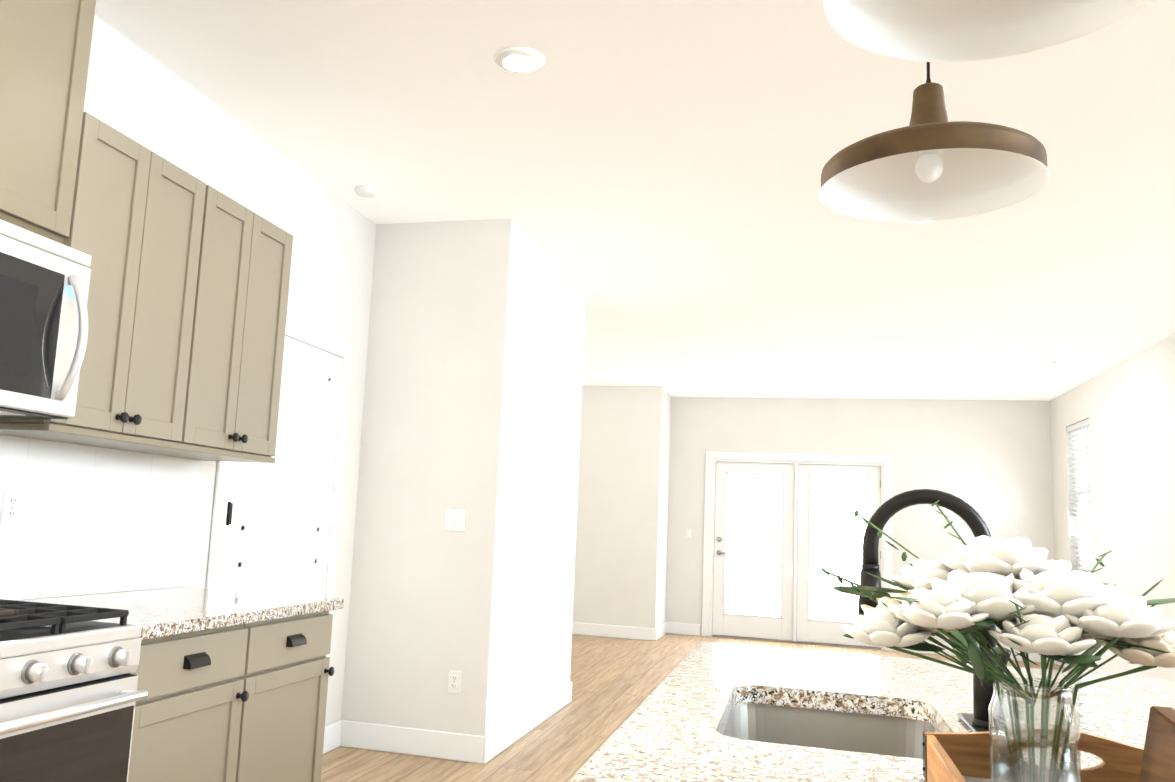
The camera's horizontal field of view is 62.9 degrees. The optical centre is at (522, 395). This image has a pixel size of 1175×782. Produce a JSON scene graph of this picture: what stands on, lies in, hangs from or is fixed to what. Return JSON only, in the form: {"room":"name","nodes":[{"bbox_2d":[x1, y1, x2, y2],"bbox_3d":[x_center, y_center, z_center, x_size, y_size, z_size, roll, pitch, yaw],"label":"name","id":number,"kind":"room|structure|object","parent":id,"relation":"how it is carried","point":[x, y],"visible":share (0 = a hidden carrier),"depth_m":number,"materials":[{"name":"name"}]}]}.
{"room":"kitchen","nodes":[
{"label":"kitchen","id":0,"kind":"room"},
{"bbox_2d":[21,15,1174,736],"bbox_3d":[0.624,0.467,4.940,7.300,2.900,14.300,1,-8,16],"label":"wall","id":1,"kind":"structure","parent":0,"point":[523,447],"depth_m":5.46,"materials":[{"name":"beige paint"}]},
{"bbox_2d":[0,0,95,248],"bbox_3d":[-1.538,-0.936,2.480,0.334,0.971,0.764,1,-8,16],"label":"upper cabinet","id":2,"kind":"object","parent":1,"relation":"attached to","point":[45,45],"depth_m":2.66,"materials":[{"name":"brown paint"}]},
{"bbox_2d":[0,219,91,418],"bbox_3d":[-1.493,-0.219,2.361,0.497,0.468,0.752,1,-8,16],"label":"over-the-range microwave","id":3,"kind":"object","parent":2,"relation":"attached to","point":[44,285],"visible":1,"depth_m":2.52,"materials":[{"name":"white"}]},
{"bbox_2d":[0,434,200,599],"bbox_3d":[-2.004,-0.077,1.520,0.008,0.985,5.020,1,-8,16],"label":"tile backsplash","id":4,"kind":"structure","parent":1,"relation":"attached to","point":[93,520],"depth_m":3.31,"materials":[{"name":"white tile"}]},
{"bbox_2d":[0,489,21,525],"bbox_3d":[-1.582,0.346,2.965,0.007,0.115,0.070,1,-8,16],"label":"outlet","id":5,"kind":"object","parent":4,"relation":"attached to","point":[11,507],"visible":1,"depth_m":2.96,"materials":[{"name":"white plastic"}]},
{"bbox_2d":[0,116,223,447],"bbox_3d":[-1.365,-0.335,3.098,0.334,0.920,0.672,1,-8,16],"label":"upper cabinet","id":6,"kind":"object","parent":1,"relation":"attached to","point":[187,301],"depth_m":3.05,"materials":[{"name":"brown paint"}]},
{"bbox_2d":[132,195,292,459],"bbox_3d":[-1.216,-0.258,3.616,0.334,0.920,0.671,1,-8,16],"label":"upper cabinet","id":7,"kind":"object","parent":1,"relation":"attached to","point":[246,350],"depth_m":3.61,"materials":[{"name":"brown paint"}]},
{"bbox_2d":[206,317,351,656],"bbox_3d":[-1.133,0.706,4.522,0.026,2.145,1.140,1,-8,16],"label":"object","id":8,"kind":"structure","parent":1,"relation":"in","point":[275,528],"depth_m":4.63,"materials":[{"name":"white"}]},
{"bbox_2d":[331,720,482,763],"bbox_3d":[-0.599,1.815,5.030,0.795,0.135,0.018,1,-8,16],"label":"baseboard","id":9,"kind":"structure","parent":1,"relation":"attached to","point":[428,743],"depth_m":5.02,"materials":[{"name":"white"}]},
{"bbox_2d":[448,670,460,693],"bbox_3d":[-0.354,1.499,5.011,0.070,0.115,0.007,1,-8,16],"label":"outlet","id":10,"kind":"object","parent":1,"relation":"attached to","point":[454,681],"visible":1,"depth_m":5.01,"materials":[{"name":"white plastic"}]},
{"bbox_2d":[444,509,464,530],"bbox_3d":[-0.362,0.667,5.135,0.115,0.115,0.010,1,-8,16],"label":"light switch","id":11,"kind":"object","parent":1,"relation":"attached to","point":[454,519],"visible":1,"depth_m":5.13,"materials":[{"name":"white plastic"}]},
{"bbox_2d":[483,682,571,763],"bbox_3d":[0.076,1.958,5.849,0.018,0.135,1.978,1,-8,16],"label":"baseboard","id":12,"kind":"structure","parent":1,"relation":"attached to","point":[501,738],"depth_m":5.58,"materials":[{"name":"white"}]},
{"bbox_2d":[572,622,658,640],"bbox_3d":[0.234,2.674,11.131,2.654,0.135,0.018,1,-8,16],"label":"baseboard","id":13,"kind":"structure","parent":1,"relation":"attached to","point":[602,630],"depth_m":10.89,"materials":[{"name":"white wood"}]},
{"bbox_2d":[659,622,666,637],"bbox_3d":[1.626,2.752,11.203,0.018,0.135,0.890,1,-8,16],"label":"baseboard","id":14,"kind":"structure","parent":1,"relation":"attached to","point":[662,628],"depth_m":11.28,"materials":[{"name":"white wood"}]},
{"bbox_2d":[667,622,700,635],"bbox_3d":[1.956,2.815,11.557,0.390,0.135,0.018,1,-8,16],"label":"baseboard","id":15,"kind":"structure","parent":1,"relation":"attached to","point":[672,627],"depth_m":11.55,"materials":[{"name":"white wood"}]},
{"bbox_2d":[686,529,691,537],"bbox_3d":[2.036,1.685,11.704,0.070,0.115,0.010,1,-8,16],"label":"light switch","id":16,"kind":"object","parent":1,"relation":"attached to","point":[688,533],"visible":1,"depth_m":11.70,"materials":[{"name":"white plastic"}]},
{"bbox_2d":[701,451,892,650],"bbox_3d":[3.259,1.802,11.401,2.150,2.225,0.148,1,-8,16],"label":"french door","id":17,"kind":"structure","parent":1,"relation":"in","point":[761,510],"depth_m":11.41,"materials":[{"name":"white"}]},
{"bbox_2d":[894,641,1054,663],"bbox_3d":[5.021,2.846,10.673,1.630,0.135,0.014,1,-8,16],"label":"baseboard","id":18,"kind":"structure","parent":1,"relation":"attached to","point":[1035,657],"depth_m":10.56,"materials":[{"name":"white"}]},
{"bbox_2d":[1055,661,1106,673],"bbox_3d":[3.911,1.869,3.787,0.018,0.135,14.000,1,-8,16],"label":"baseboard","id":19,"kind":"structure","parent":1,"relation":"attached to","point":[1058,663],"depth_m":9.25,"materials":[{"name":"white"}]},
{"bbox_2d":[1074,430,1093,573],"bbox_3d":[5.700,1.038,9.655,0.136,1.546,0.846,1,-8,16],"label":"window","id":20,"kind":"structure","parent":1,"relation":"in","point":[1082,543],"depth_m":9.87,"materials":[{"name":"white"}]},
{"bbox_2d":[1067,418,1093,575],"bbox_3d":[5.661,1.032,9.667,0.070,1.531,0.826,1,-8,16],"label":"window blinds","id":21,"kind":"object","parent":20,"relation":"attached to","point":[1078,428],"visible":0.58,"depth_m":9.71,"materials":[{"name":"grey plastic"}]},
{"bbox_2d":[95,0,1174,399],"bbox_3d":[0.769,-1.018,5.119,7.150,0.100,14.300,1,-8,16],"label":"ceiling","id":22,"kind":"structure","parent":0,"point":[645,174],"depth_m":4.42,"materials":[{"name":"paint"}]},
{"bbox_2d":[354,185,377,197],"bbox_3d":[-0.806,-1.051,4.946,0.124,0.032,0.124,1,-8,16],"label":"smoke detector","id":23,"kind":"object","parent":22,"relation":"attached to","point":[363,191],"visible":1,"depth_m":4.91,"materials":[{"name":"white plastic"}]},
{"bbox_2d":[493,46,544,72],"bbox_3d":[-0.010,-1.216,3.480,0.190,0.018,0.190,1,-8,16],"label":"recessed light","id":24,"kind":"object","parent":22,"relation":"in","point":[516,59],"visible":1,"depth_m":3.45,"materials":[{"name":"white plastic"}]},
{"bbox_2d":[819,62,1049,222],"bbox_3d":[0.887,-0.898,2.092,0.448,0.928,0.448,1,-8,16],"label":"pendant light","id":25,"kind":"object","parent":22,"relation":"hanging from","point":[930,163],"visible":1,"depth_m":2.08,"materials":[{"name":"brown metal"}]},
{"bbox_2d":[824,0,1153,61],"bbox_3d":[0.658,-1.011,1.334,0.448,0.928,0.448,1,-8,16],"label":"pendant light","id":26,"kind":"object","parent":22,"relation":"hanging from","point":[944,30],"visible":1,"depth_m":1.46,"materials":[{"name":"white metal"}]},
{"bbox_2d":[1033,361,1055,365],"bbox_3d":[4.722,-0.292,8.646,0.190,0.018,0.190,1,-8,16],"label":"recessed light","id":27,"kind":"object","parent":22,"relation":"in","point":[1042,363],"visible":1,"depth_m":8.60,"materials":[{"name":"white plastic"}]},
{"bbox_2d":[321,633,1069,781],"bbox_3d":[0.624,1.952,4.720,7.150,0.100,14.300,1,-8,16],"label":"floor","id":28,"kind":"structure","parent":0,"point":[616,682],"depth_m":6.05,"materials":[{"name":"brown wood"}]},
{"bbox_2d":[0,599,147,781],"bbox_3d":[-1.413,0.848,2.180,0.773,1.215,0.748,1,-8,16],"label":"gas range","id":29,"kind":"object","parent":28,"relation":"on","point":[70,695],"visible":1,"depth_m":2.24,"materials":[{"name":"white metal"}]},
{"bbox_2d":[127,621,266,781],"bbox_3d":[-1.282,1.114,2.839,0.682,0.876,0.630,1,-8,16],"label":"base cabinet","id":30,"kind":"object","parent":28,"relation":"on","point":[243,703],"depth_m":2.80,"materials":[{"name":"brown paint"}]},
{"bbox_2d":[255,611,334,781],"bbox_3d":[-1.142,1.186,3.323,0.682,0.876,0.641,1,-8,16],"label":"base cabinet","id":31,"kind":"object","parent":28,"relation":"on","point":[296,670],"depth_m":3.32,"materials":[{"name":"brown paint"}]},
{"bbox_2d":[16,587,343,639],"bbox_3d":[-1.695,0.431,1.340,0.707,0.037,4.990,1,-8,16],"label":"countertop","id":32,"kind":"structure","parent":31,"relation":"on","point":[157,613],"depth_m":3.10,"materials":[{"name":"stone"}]},
{"bbox_3d":[0.597,1.024,1.481,0.920,0.876,2.284,1,-8,16],"label":"cabinet","id":33,"kind":"object","parent":28,"relation":"on","visible":0},
{"bbox_2d":[569,642,1174,781],"bbox_3d":[0.755,0.571,1.498,1.165,0.037,2.330,1,-8,16],"label":"countertop","id":34,"kind":"structure","parent":33,"relation":"on","point":[672,727],"depth_m":1.87,"materials":[{"name":"stone"}]},
{"bbox_2d":[723,703,936,758],"bbox_3d":[0.549,0.716,1.682,0.404,0.217,0.594,1,-8,16],"label":"undermount sink","id":35,"kind":"object","parent":34,"relation":"in","point":[859,732],"visible":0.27,"depth_m":1.97,"materials":[{"name":"silver metal"}]},
{"bbox_2d":[858,489,1010,731],"bbox_3d":[0.720,0.369,1.685,0.244,0.408,0.250,1,-8,16],"label":"gooseneck faucet","id":36,"kind":"object","parent":34,"relation":"on","point":[977,720],"visible":0.52,"depth_m":1.70,"materials":[{"name":"black metal"}]},
{"bbox_2d":[922,727,1143,781],"bbox_3d":[0.642,0.445,1.049,0.333,0.080,0.428,1,-8,16],"label":"wood tray","id":37,"kind":"object","parent":34,"relation":"on","point":[956,756],"visible":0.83,"depth_m":1.23,"materials":[{"name":"brown wood"}]},
{"bbox_2d":[820,500,1174,781],"bbox_3d":[0.607,0.311,1.207,0.444,0.364,0.366,1,-8,16],"label":"flower arrangement","id":38,"kind":"object","parent":37,"relation":"on","point":[1022,595],"visible":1,"depth_m":1.14,"materials":[{"name":"beige plant"}]},
{"bbox_2d":[1139,706,1174,781],"bbox_3d":[0.725,0.411,1.020,0.069,0.128,0.160,2,-8,8],"label":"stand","id":39,"kind":"object","parent":37,"relation":"on","point":[1158,762],"visible":1,"depth_m":1.08,"materials":[{"name":"brown wood"}]}
]}

